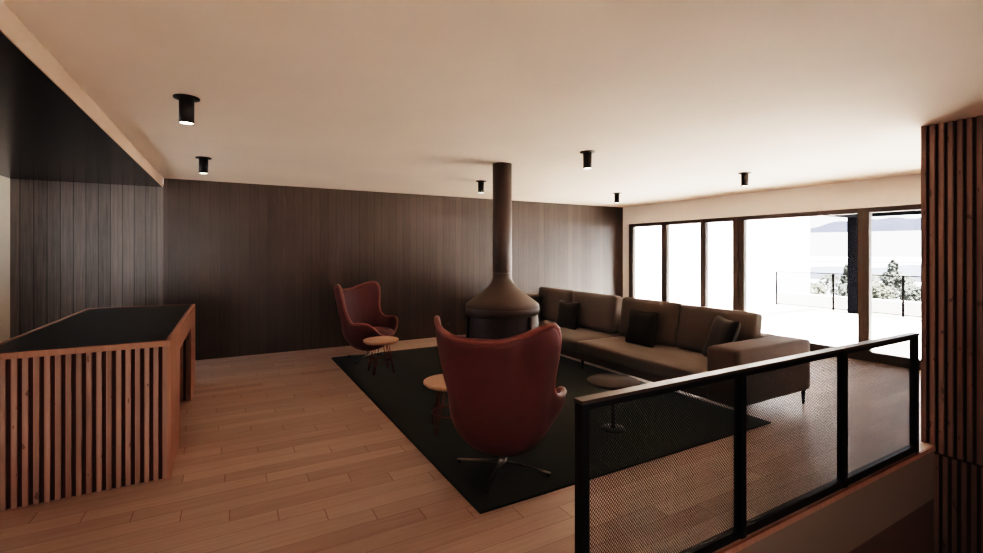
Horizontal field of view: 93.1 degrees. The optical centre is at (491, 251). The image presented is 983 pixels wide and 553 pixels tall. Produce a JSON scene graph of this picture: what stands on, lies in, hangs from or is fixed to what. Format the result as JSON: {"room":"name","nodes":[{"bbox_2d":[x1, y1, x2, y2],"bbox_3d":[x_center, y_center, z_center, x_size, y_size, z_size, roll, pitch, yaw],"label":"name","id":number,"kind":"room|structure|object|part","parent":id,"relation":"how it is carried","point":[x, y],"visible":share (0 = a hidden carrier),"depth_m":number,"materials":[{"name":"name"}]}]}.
{"room":"living room","nodes":[
{"label":"living room","id":0,"kind":"room"},
{"bbox_2d":[0,175,9,342],"bbox_3d":[-3.452,0.330,1.032,0.150,2.580,11.380,0,0,-29],"label":"wall","id":1,"kind":"structure","parent":0,"point":[4,181],"depth_m":5.75,"materials":[{"name":"paint"}]},
{"bbox_2d":[0,32,161,186],"bbox_3d":[-2.728,-1.120,1.410,1.684,0.380,11.330,0,0,-29],"label":"ceiling","id":2,"kind":"structure","parent":1,"relation":"attached to","point":[45,135],"depth_m":3.81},
{"bbox_2d":[10,178,809,359],"bbox_3d":[2.068,2.850,10.612,18.900,9.500,0.220,0,0,-29],"label":"wall","id":3,"kind":"structure","parent":0,"point":[260,266],"depth_m":7.64,"materials":[{"name":"brown wood"}]},
{"bbox_2d":[0,0,162,186],"bbox_3d":[-1.965,-0.996,1.781,0.007,0.131,11.230,0,0,-29],"label":"trim","id":4,"kind":"structure","parent":3,"relation":"attached to","point":[11,27],"depth_m":2.64,"materials":[{"name":"paint"}]},
{"bbox_2d":[778,292,920,318],"bbox_3d":[11.517,1.715,9.410,0.260,0.970,11.130,0,0,-29],"label":"parapet wall","id":5,"kind":"structure","parent":3,"relation":"attached to","point":[841,304],"depth_m":12.70,"materials":[{"name":"white"}]},
{"bbox_2d":[0,305,931,552],"bbox_3d":[3.962,1.815,5.167,17.030,0.430,11.330,0,0,-29],"label":"floor","id":6,"kind":"structure","parent":0,"point":[279,452],"depth_m":3.18,"materials":[{"name":"brown wood"}]},
{"bbox_2d":[0,304,194,511],"bbox_3d":[-3.361,1.112,4.202,1.015,0.976,2.680,0,0,-29],"label":"kitchen island","id":7,"kind":"object","parent":6,"relation":"on","point":[90,399],"visible":1,"depth_m":3.13,"materials":[{"name":"brown wood"}]},
{"bbox_3d":[-2.710,1.133,3.060,0.957,0.935,0.022,0,0,-29],"label":"slat panel","id":8,"kind":"part","parent":7,"relation":"part of","materials":[{"name":"brown wood"}]},
{"bbox_2d":[0,304,191,352],"bbox_3d":[-3.361,0.645,4.202,0.955,0.038,2.620,0,0,-29],"label":"island countertop","id":9,"kind":"structure","parent":7,"relation":"on","point":[103,326],"depth_m":3.76,"materials":[{"name":"black stone"}]},
{"bbox_3d":[-3.361,0.644,4.202,1.015,0.040,2.680,0,0,-29],"label":"edge frame","id":10,"kind":"part","parent":7,"relation":"part of","materials":[{"name":"brown wood"}]},
{"bbox_3d":[-2.448,1.133,3.591,0.021,0.935,0.720,0,0,-29],"label":"panel","id":11,"kind":"part","parent":7,"relation":"part of","materials":[{"name":"brown wood"}]},
{"bbox_3d":[-3.658,1.227,4.798,0.905,0.746,0.022,0,0,-29],"label":"slat panel","id":12,"kind":"part","parent":7,"relation":"part of","materials":[{"name":"brown wood"}]},
{"bbox_3d":[-3.412,1.133,5.309,0.021,0.935,0.700,0,0,-29],"label":"panel","id":13,"kind":"part","parent":7,"relation":"part of","materials":[{"name":"brown wood"}]},
{"bbox_2d":[332,346,770,513],"bbox_3d":[0.101,1.593,5.671,3.070,0.014,4.770,0,0,-29],"label":"area rug","id":14,"kind":"object","parent":6,"relation":"on","point":[401,395],"visible":0.54,"depth_m":4.14,"materials":[{"name":"black carpet"}]},
{"bbox_2d":[333,281,397,363],"bbox_3d":[-1.869,1.022,6.941,0.838,1.128,0.959,0,0,21],"label":"lounge chair","id":15,"kind":"object","parent":14,"relation":"on","point":[361,315],"visible":0.8,"depth_m":7.10,"materials":[{"name":"leather"}]},
{"bbox_2d":[374,326,392,334],"bbox_3d":[-1.773,1.216,6.904,0.610,0.169,0.600,0,0,21],"label":"seat cushion","id":16,"kind":"object","parent":15,"relation":"on","point":[380,330],"depth_m":6.81,"materials":[{"name":"leather"}]},
{"bbox_2d":[363,336,398,374],"bbox_3d":[-1.460,1.367,6.153,0.460,0.431,0.460,0,0,43],"label":"side table","id":17,"kind":"object","parent":14,"relation":"on","point":[378,340],"visible":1,"depth_m":6.09,"materials":[{"name":"brown wood"}]},
{"bbox_3d":[-1.497,1.393,6.015,0.060,0.377,0.101,0,0,15],"label":"leg","id":18,"kind":"part","parent":17,"relation":"part of","materials":[{"name":"brown wood"}]},
{"bbox_3d":[-1.322,1.393,6.117,0.101,0.377,0.060,0,0,15],"label":"leg","id":19,"kind":"part","parent":17,"relation":"part of","materials":[{"name":"brown wood"}]},
{"bbox_2d":[423,374,450,434],"bbox_3d":[-0.381,1.367,4.190,0.460,0.431,0.460,0,0,-29],"label":"side table","id":20,"kind":"object","parent":14,"relation":"on","point":[435,382],"visible":0.54,"depth_m":4.08,"materials":[{"name":"brown wood"}]},
{"bbox_3d":[-0.502,1.393,4.266,0.101,0.377,0.060,0,0,32],"label":"leg","id":21,"kind":"part","parent":20,"relation":"part of","materials":[{"name":"brown wood"}]},
{"bbox_3d":[-0.457,1.393,4.069,0.060,0.377,0.101,0,0,32],"label":"leg","id":22,"kind":"part","parent":20,"relation":"part of","materials":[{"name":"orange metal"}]},
{"bbox_2d":[434,316,566,492],"bbox_3d":[0.061,1.022,3.355,0.959,1.128,0.838,0,0,23],"label":"lounge chair","id":23,"kind":"object","parent":14,"relation":"on","point":[503,398],"visible":1,"depth_m":3.05,"materials":[{"name":"leather"}]},
{"bbox_3d":[-0.097,1.539,3.460,0.335,0.047,0.042,0,0,19],"label":"leg","id":24,"kind":"part","parent":23,"relation":"part of","materials":[{"name":"metal"}]},
{"bbox_3d":[0.020,1.539,3.222,0.042,0.047,0.335,0,0,19],"label":"leg","id":25,"kind":"part","parent":23,"relation":"part of","materials":[{"name":"metal"}]},
{"bbox_3d":[0.258,1.539,3.340,0.335,0.047,0.042,0,0,19],"label":"leg","id":26,"kind":"part","parent":23,"relation":"part of","materials":[{"name":"metal"}]},
{"bbox_2d":[465,162,539,338],"bbox_3d":[0.128,0.264,5.612,0.898,2.645,0.898,0,0,-29],"label":"fireplace","id":27,"kind":"object","parent":14,"relation":"on","point":[501,310],"visible":0.6,"depth_m":5.44,"materials":[{"name":"metal"}]},
{"bbox_2d":[465,273,538,310],"bbox_3d":[0.128,0.460,5.612,0.890,0.403,0.890,0,0,-29],"label":"hood","id":28,"kind":"object","parent":27,"relation":"attached to","point":[501,294],"depth_m":5.37,"materials":[{"name":"metal"}]},
{"bbox_2d":[587,374,639,432],"bbox_3d":[1.093,1.369,4.181,0.464,0.435,0.464,0,0,-29],"label":"pedestal table","id":29,"kind":"object","parent":14,"relation":"on","point":[611,382],"visible":0.74,"depth_m":4.15,"materials":[{"name":"brown wood"}]},
{"bbox_2d":[525,287,809,406],"bbox_3d":[1.631,1.113,6.674,1.280,0.973,4.800,0,0,-29],"label":"sectional sofa","id":30,"kind":"object","parent":6,"relation":"on","point":[682,331],"visible":0.52,"depth_m":5.55,"materials":[{"name":"fabric"}]},
{"bbox_2d":[525,293,538,295],"bbox_3d":[0.681,0.980,8.549,0.620,0.440,0.205,0,-8,-29],"label":"cushion","id":31,"kind":"object","parent":30,"relation":"on","point":[530,294],"depth_m":8.54,"materials":[{"name":"fabric"}]},
{"bbox_2d":[528,295,542,320],"bbox_3d":[0.690,0.985,8.164,0.197,0.449,0.459,0,0,-44],"label":"throw pillow","id":32,"kind":"object","parent":30,"relation":"on","point":[538,299],"visible":0.3,"depth_m":8.02,"materials":[{"name":"fabric"}]},
{"bbox_2d":[538,287,575,321],"bbox_3d":[1.121,0.912,8.030,0.235,0.565,0.955,10,-5,-29],"label":"cushion","id":33,"kind":"object","parent":30,"relation":"on","point":[551,296],"depth_m":7.96,"materials":[{"name":"fabric"}]},
{"bbox_2d":[556,300,579,329],"bbox_3d":[1.193,0.985,7.299,0.190,0.428,0.437,0,0,-34],"label":"throw pillow","id":34,"kind":"object","parent":30,"relation":"on","point":[567,315],"visible":0.94,"depth_m":7.20,"materials":[{"name":"fabric"}]},
{"bbox_2d":[538,318,620,350],"bbox_3d":[1.029,1.275,7.439,0.980,0.187,2.135,0,0,-29],"label":"seat cushion","id":35,"kind":"object","parent":30,"relation":"on","point":[570,337],"depth_m":6.70,"materials":[{"name":"fabric"}]},
{"bbox_2d":[572,291,622,333],"bbox_3d":[1.597,0.917,7.182,0.233,0.555,0.980,10,-5,-29],"label":"cushion","id":36,"kind":"object","parent":30,"relation":"on","point":[598,313],"depth_m":6.95,"materials":[{"name":"fabric"}]},
{"bbox_3d":[1.640,1.400,6.678,1.220,0.100,4.760,0,0,-29],"label":"frame","id":37,"kind":"part","parent":30,"relation":"part of","materials":[{"name":"fabric"}]},
{"bbox_2d":[625,309,657,347],"bbox_3d":[1.929,0.978,5.992,0.196,0.449,0.457,0,0,-29],"label":"throw pillow","id":38,"kind":"object","parent":30,"relation":"on","point":[641,328],"visible":0.94,"depth_m":5.90,"materials":[{"name":"fabric"}]},
{"bbox_2d":[576,336,706,388],"bbox_3d":[2.036,1.274,5.645,0.980,0.187,1.970,0,0,-29],"label":"seat cushion","id":39,"kind":"object","parent":30,"relation":"on","point":[664,361],"depth_m":5.46,"materials":[{"name":"fabric"}]},
{"bbox_2d":[619,297,683,346],"bbox_3d":[2.130,0.917,6.234,0.234,0.555,0.975,10,-5,-29],"label":"cushion","id":40,"kind":"object","parent":30,"relation":"on","point":[666,334],"depth_m":5.96,"materials":[{"name":"fabric"}]},
{"bbox_2d":[677,304,761,352],"bbox_3d":[2.607,0.923,5.386,0.235,0.545,0.960,10,-5,-29],"label":"cushion","id":41,"kind":"object","parent":30,"relation":"on","point":[694,323],"depth_m":5.43,"materials":[{"name":"fabric"}]},
{"bbox_2d":[702,315,740,356],"bbox_3d":[2.477,0.945,5.026,0.243,0.463,0.489,0,0,2],"label":"throw pillow","id":42,"kind":"object","parent":30,"relation":"on","point":[722,330],"visible":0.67,"depth_m":4.93,"materials":[{"name":"fabric"}]},
{"bbox_3d":[2.729,1.180,4.718,1.280,0.546,0.315,0,0,-29],"label":"armrest","id":43,"kind":"part","parent":30,"relation":"part of","materials":[{"name":"fabric"}]},
{"bbox_3d":[2.607,1.182,5.937,0.300,0.541,2.000,0,0,-29],"label":"backrest","id":44,"kind":"part","parent":30,"relation":"part of","materials":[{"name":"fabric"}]},
{"bbox_2d":[574,332,919,552],"bbox_3d":[1.901,1.125,2.903,3.490,0.950,0.060,0,0,-29],"label":"mesh railing","id":45,"kind":"object","parent":6,"relation":"on","point":[743,526],"visible":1,"depth_m":2.65,"materials":[{"name":"black metal"}]},
{"bbox_3d":[0.400,1.133,2.059,0.042,0.935,0.048,0,0,-29],"label":"post","id":46,"kind":"part","parent":45,"relation":"part of","materials":[{"name":"black metal"}]},
{"bbox_3d":[0.899,1.125,2.340,1.086,0.851,0.002,0,0,-29],"label":"panel","id":47,"kind":"part","parent":45,"relation":"part of","materials":[{"name":"metal"}]},
{"bbox_3d":[0.899,1.131,2.340,1.104,0.931,0.036,0,0,-29],"label":"panel frame","id":48,"kind":"part","parent":45,"relation":"part of","materials":[{"name":"black metal"}]},
{"bbox_3d":[1.399,1.133,2.621,0.042,0.935,0.048,0,0,-29],"label":"post","id":49,"kind":"part","parent":45,"relation":"part of","materials":[{"name":"black metal"}]},
{"bbox_3d":[1.901,0.659,2.903,3.490,0.018,0.060,0,0,-29],"label":"rail","id":50,"kind":"part","parent":45,"relation":"part of","materials":[{"name":"metal"}]},
{"bbox_3d":[1.899,1.125,2.902,1.087,0.851,0.002,0,0,-29],"label":"panel","id":51,"kind":"part","parent":45,"relation":"part of","materials":[{"name":"metal"}]},
{"bbox_3d":[1.899,1.131,2.902,1.105,0.931,0.036,0,0,-29],"label":"panel frame","id":52,"kind":"part","parent":45,"relation":"part of","materials":[{"name":"black metal"}]},
{"bbox_3d":[2.399,1.133,3.182,0.042,0.935,0.048,0,0,-29],"label":"post","id":53,"kind":"part","parent":45,"relation":"part of","materials":[{"name":"black metal"}]},
{"bbox_3d":[2.900,1.125,3.464,1.090,0.851,0.002,0,0,-29],"label":"panel","id":54,"kind":"part","parent":45,"relation":"part of","materials":[{"name":"metal"}]},
{"bbox_3d":[2.900,1.131,3.464,1.108,0.931,0.036,0,0,-29],"label":"panel frame","id":55,"kind":"part","parent":45,"relation":"part of","materials":[{"name":"black metal"}]},
{"bbox_3d":[3.402,1.133,3.745,0.042,0.935,0.048,0,0,-29],"label":"post","id":56,"kind":"part","parent":45,"relation":"part of","materials":[{"name":"black metal"}]},
{"bbox_2d":[775,271,920,316],"bbox_3d":[11.226,1.093,9.459,0.040,1.025,10.700,0,0,-29],"label":"terrace railing","id":57,"kind":"object","parent":6,"relation":"on","point":[903,279],"visible":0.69,"depth_m":12.67,"materials":[{"name":"glass"}]},
{"bbox_3d":[8.626,1.105,14.089,0.040,1.000,0.040,0,0,-29],"label":"post","id":58,"kind":"part","parent":57,"relation":"part of","materials":[{"name":"metal"}]},
{"bbox_3d":[8.998,1.073,13.426,0.003,0.938,1.484,0,0,-29],"label":"panel","id":59,"kind":"part","parent":57,"relation":"part of","materials":[{"name":"glass"}]},
{"bbox_3d":[9.370,1.105,12.764,0.040,1.000,0.040,0,0,-29],"label":"post","id":60,"kind":"part","parent":57,"relation":"part of","materials":[{"name":"metal"}]},
{"bbox_3d":[11.221,0.593,9.468,0.040,0.025,10.680,0,0,-29],"label":"rail","id":61,"kind":"part","parent":57,"relation":"part of","materials":[{"name":"metal"}]},
{"bbox_3d":[11.221,1.552,9.468,0.024,0.025,10.680,0,0,-29],"label":"rail","id":62,"kind":"part","parent":57,"relation":"part of","materials":[{"name":"metal"}]},
{"bbox_3d":[9.742,1.073,12.101,0.003,0.938,1.484,0,0,-29],"label":"panel","id":63,"kind":"part","parent":57,"relation":"part of","materials":[{"name":"glass"}]},
{"bbox_3d":[10.114,1.105,11.438,0.040,1.000,0.040,0,0,-29],"label":"post","id":64,"kind":"part","parent":57,"relation":"part of","materials":[{"name":"metal"}]},
{"bbox_3d":[10.487,1.073,10.776,0.003,0.938,1.484,0,0,-29],"label":"panel","id":65,"kind":"part","parent":57,"relation":"part of","materials":[{"name":"glass"}]},
{"bbox_2d":[829,210,920,313],"bbox_3d":[9.150,0.075,6.917,6.010,3.050,9.100,0,0,-29],"label":"pergola","id":66,"kind":"object","parent":6,"relation":"on","point":[852,219],"visible":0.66,"depth_m":12.11,"materials":[{"name":"paint"}]},
{"bbox_2d":[2,0,982,206],"bbox_3d":[1.996,-1.185,4.063,9.140,0.250,11.330,0,0,-29],"label":"ceiling","id":67,"kind":"structure","parent":0,"point":[673,100],"depth_m":2.95,"materials":[{"name":"paint"}]},
{"bbox_2d":[173,94,199,124],"bbox_3d":[-2.092,-0.971,3.195,0.158,0.178,0.158,0,0,-29],"label":"ceiling spotlight","id":68,"kind":"object","parent":67,"relation":"attached to","point":[186,102],"visible":1,"depth_m":3.16,"materials":[{"name":"black metal"}]},
{"bbox_2d":[195,156,211,173],"bbox_3d":[-3.238,-0.971,5.235,0.158,0.178,0.158,0,0,-29],"label":"ceiling spotlight","id":69,"kind":"object","parent":67,"relation":"attached to","point":[203,161],"visible":1,"depth_m":5.20,"materials":[{"name":"black metal"}]},
{"bbox_2d":[476,180,485,192],"bbox_3d":[-0.156,-0.971,6.955,0.158,0.178,0.158,0,0,-29],"label":"ceiling spotlight","id":70,"kind":"object","parent":67,"relation":"attached to","point":[480,182],"visible":1,"depth_m":6.92,"materials":[{"name":"black metal"}]},
{"bbox_2d":[580,150,594,168],"bbox_3d":[1.016,-0.971,4.929,0.158,0.178,0.158,0,0,-29],"label":"ceiling spotlight","id":71,"kind":"object","parent":67,"relation":"attached to","point":[587,154],"visible":1,"depth_m":4.89,"materials":[{"name":"black metal"}]},
{"bbox_2d":[612,192,620,202],"bbox_3d":[2.249,-0.971,8.351,0.158,0.178,0.158,0,0,-29],"label":"ceiling spotlight","id":72,"kind":"object","parent":67,"relation":"attached to","point":[616,194],"visible":1,"depth_m":8.31,"materials":[{"name":"black metal"}]},
{"bbox_2d":[738,172,751,186],"bbox_3d":[3.398,-0.971,6.244,0.158,0.178,0.158,0,0,-29],"label":"ceiling spotlight","id":73,"kind":"object","parent":67,"relation":"attached to","point":[744,175],"visible":1,"depth_m":6.21,"materials":[{"name":"black metal"}]},
{"bbox_2d":[623,174,920,297],"bbox_3d":[5.900,0.255,6.342,0.200,2.730,11.280,0,0,-29],"label":"wall","id":74,"kind":"structure","parent":0,"point":[898,190],"depth_m":7.86,"materials":[{"name":"paint"}]},
{"bbox_2d":[629,222,663,300],"bbox_3d":[3.505,0.475,10.484,0.100,2.250,1.010,0,0,-29],"label":"window","id":75,"kind":"structure","parent":74,"relation":"in","point":[632,227],"depth_m":10.81,"materials":[{"name":"brown wood"}]},
{"bbox_2d":[664,219,702,305],"bbox_3d":[3.984,0.475,9.632,0.100,2.250,0.945,0,0,-29],"label":"window","id":76,"kind":"structure","parent":74,"relation":"in","point":[666,224],"depth_m":9.96,"materials":[{"name":"brown wood"}]},
{"bbox_2d":[703,217,737,309],"bbox_3d":[4.395,0.475,8.900,0.100,2.250,0.735,0,0,-29],"label":"window","id":77,"kind":"structure","parent":74,"relation":"in","point":[706,222],"depth_m":8.99,"materials":[{"name":"brown wood"}]},
{"bbox_2d":[738,208,862,358],"bbox_3d":[5.050,0.475,7.734,0.100,2.250,1.940,0,0,-29],"label":"window","id":78,"kind":"structure","parent":74,"relation":"in","point":[742,220],"depth_m":7.59,"materials":[{"name":"brown wood"}]},
{"bbox_2d":[863,204,920,369],"bbox_3d":[6.064,0.475,5.929,0.100,2.250,2.200,0,0,-29],"label":"window","id":79,"kind":"structure","parent":74,"relation":"in","point":[867,212],"depth_m":6.82,"materials":[{"name":"brown wood"}]},
{"bbox_2d":[849,498,933,552],"bbox_3d":[3.140,3.315,0.945,4.200,2.570,4.872,0,0,-29],"label":"wall","id":80,"kind":"structure","parent":0,"point":[914,533],"depth_m":3.63,"materials":[{"name":"paint"}]},
{"bbox_2d":[736,451,933,552],"bbox_3d":[2.010,1.833,2.925,3.770,0.395,0.012,0,0,-29],"label":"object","id":81,"kind":"structure","parent":80,"relation":"attached to","point":[850,521],"depth_m":3.21,"materials":[{"name":"paint"}]},
{"bbox_2d":[927,117,982,552],"bbox_3d":[4.868,1.760,1.957,0.195,5.680,4.645,0,0,-29],"label":"wall partition","id":82,"kind":"structure","parent":0,"point":[974,118],"depth_m":3.78,"materials":[{"name":"brown wood"}]},
{"bbox_2d":[717,445,934,552],"bbox_3d":[2.011,1.617,2.923,3.770,0.036,0.016,0,0,-29],"label":"trim","id":83,"kind":"structure","parent":82,"relation":"attached to","point":[762,534],"depth_m":2.95,"materials":[{"name":"brown wood"}]},
{"bbox_2d":[921,115,982,465],"bbox_3d":[4.765,0.295,1.917,0.026,2.720,4.624,0,0,-29],"label":"wood slat wall","id":84,"kind":"structure","parent":82,"relation":"attached to","point":[960,122],"depth_m":3.76,"materials":[{"name":"brown wood"}]},
{"bbox_2d":[934,454,982,552],"bbox_3d":[4.808,3.138,1.853,0.018,2.925,4.622,0,0,-29],"label":"trim","id":85,"kind":"structure","parent":82,"relation":"attached to","point":[936,456],"depth_m":3.75,"materials":[{"name":"brown wood"}]},
{"label":"outside","id":86,"kind":"structure","parent":0,"visible":0},
{"bbox_2d":[810,264,920,281],"bbox_3d":[477.793,24.033,472.810,223.769,19.134,620.491,0,0,-29],"label":"hill","id":87,"kind":"structure","parent":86,"point":[912,269],"depth_m":573.23,"materials":[{"name":"white snow"}]},
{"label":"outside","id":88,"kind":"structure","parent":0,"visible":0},
{"bbox_2d":[810,217,920,232],"bbox_3d":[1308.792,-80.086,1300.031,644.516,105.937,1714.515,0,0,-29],"label":"mountain","id":89,"kind":"structure","parent":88,"point":[891,223],"depth_m":1530.85},
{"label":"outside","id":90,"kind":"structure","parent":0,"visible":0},
{"bbox_2d":[810,256,920,299],"bbox_3d":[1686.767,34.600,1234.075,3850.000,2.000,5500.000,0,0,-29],"label":"water","id":91,"kind":"structure","parent":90,"point":[815,261],"depth_m":1646.58,"materials":[{"name":"white liquid"}]},
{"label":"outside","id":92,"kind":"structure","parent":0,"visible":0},
{"bbox_3d":[68.663,8.936,72.971,160.000,12.767,200.000,0,0,-29],"label":"slope","id":93,"kind":"object","parent":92,"visible":0},
{"bbox_2d":[810,282,826,294],"bbox_3d":[26.316,3.927,37.989,2.230,2.947,2.122,0,0,-29],"label":"shrub","id":94,"kind":"object","parent":93,"relation":"on","point":[814,284],"visible":0.27,"depth_m":37.56,"materials":[{"name":"green plant"}]},
{"bbox_2d":[817,274,840,295],"bbox_3d":[36.453,3.800,50.014,2.923,2.999,2.919,0,0,-29],"label":"shrub","id":95,"kind":"object","parent":93,"relation":"on","point":[830,275],"visible":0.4,"depth_m":49.83,"materials":[{"name":"green plant"}]},
{"bbox_2d":[834,283,846,296],"bbox_3d":[29.051,4.002,38.036,2.192,2.996,2.185,0,0,-29],"label":"shrub","id":96,"kind":"object","parent":93,"relation":"on","point":[844,295],"visible":0.08,"depth_m":37.97,"materials":[{"name":"green plant"}]},
{"bbox_2d":[837,263,846,295],"bbox_3d":[33.517,3.329,44.005,1.992,4.542,2.024,0,0,-29],"label":"conifer tree","id":97,"kind":"object","parent":93,"relation":"on","point":[845,264],"visible":0.28,"depth_m":43.92,"materials":[{"name":"green plant"}]},
{"bbox_2d":[872,276,878,284],"bbox_3d":[40.207,3.708,49.928,2.873,2.984,2.915,0,0,-29],"label":"shrub","id":98,"kind":"object","parent":93,"relation":"on","point":[874,280],"visible":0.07,"depth_m":49.29,"materials":[{"name":"green plant"}]},
{"bbox_2d":[872,282,896,299],"bbox_3d":[30.854,3.906,37.000,2.234,2.989,2.316,0,0,-29],"label":"shrub","id":99,"kind":"object","parent":93,"relation":"on","point":[875,295],"visible":0.33,"depth_m":36.65,"materials":[{"name":"green plant"}]},
{"bbox_2d":[872,259,910,300],"bbox_3d":[37.773,3.228,43.968,5.749,5.244,5.791,0,0,-29],"label":"conifer tree","id":100,"kind":"object","parent":93,"relation":"on","point":[893,266],"visible":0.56,"depth_m":43.72,"materials":[{"name":"green plant"}]},
{"bbox_2d":[894,274,915,289],"bbox_3d":[43.969,3.803,49.987,2.891,2.994,2.815,0,0,-29],"label":"shrub","id":101,"kind":"object","parent":93,"relation":"on","point":[911,281],"visible":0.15,"depth_m":49.37,"materials":[{"name":"green plant"}]},
{"bbox_2d":[897,285,920,301],"bbox_3d":[32.636,4.000,36.064,2.216,2.999,2.204,0,0,-29],"label":"shrub","id":102,"kind":"object","parent":93,"relation":"on","point":[908,287],"visible":0.37,"depth_m":35.73,"materials":[{"name":"green plant"}]}
]}

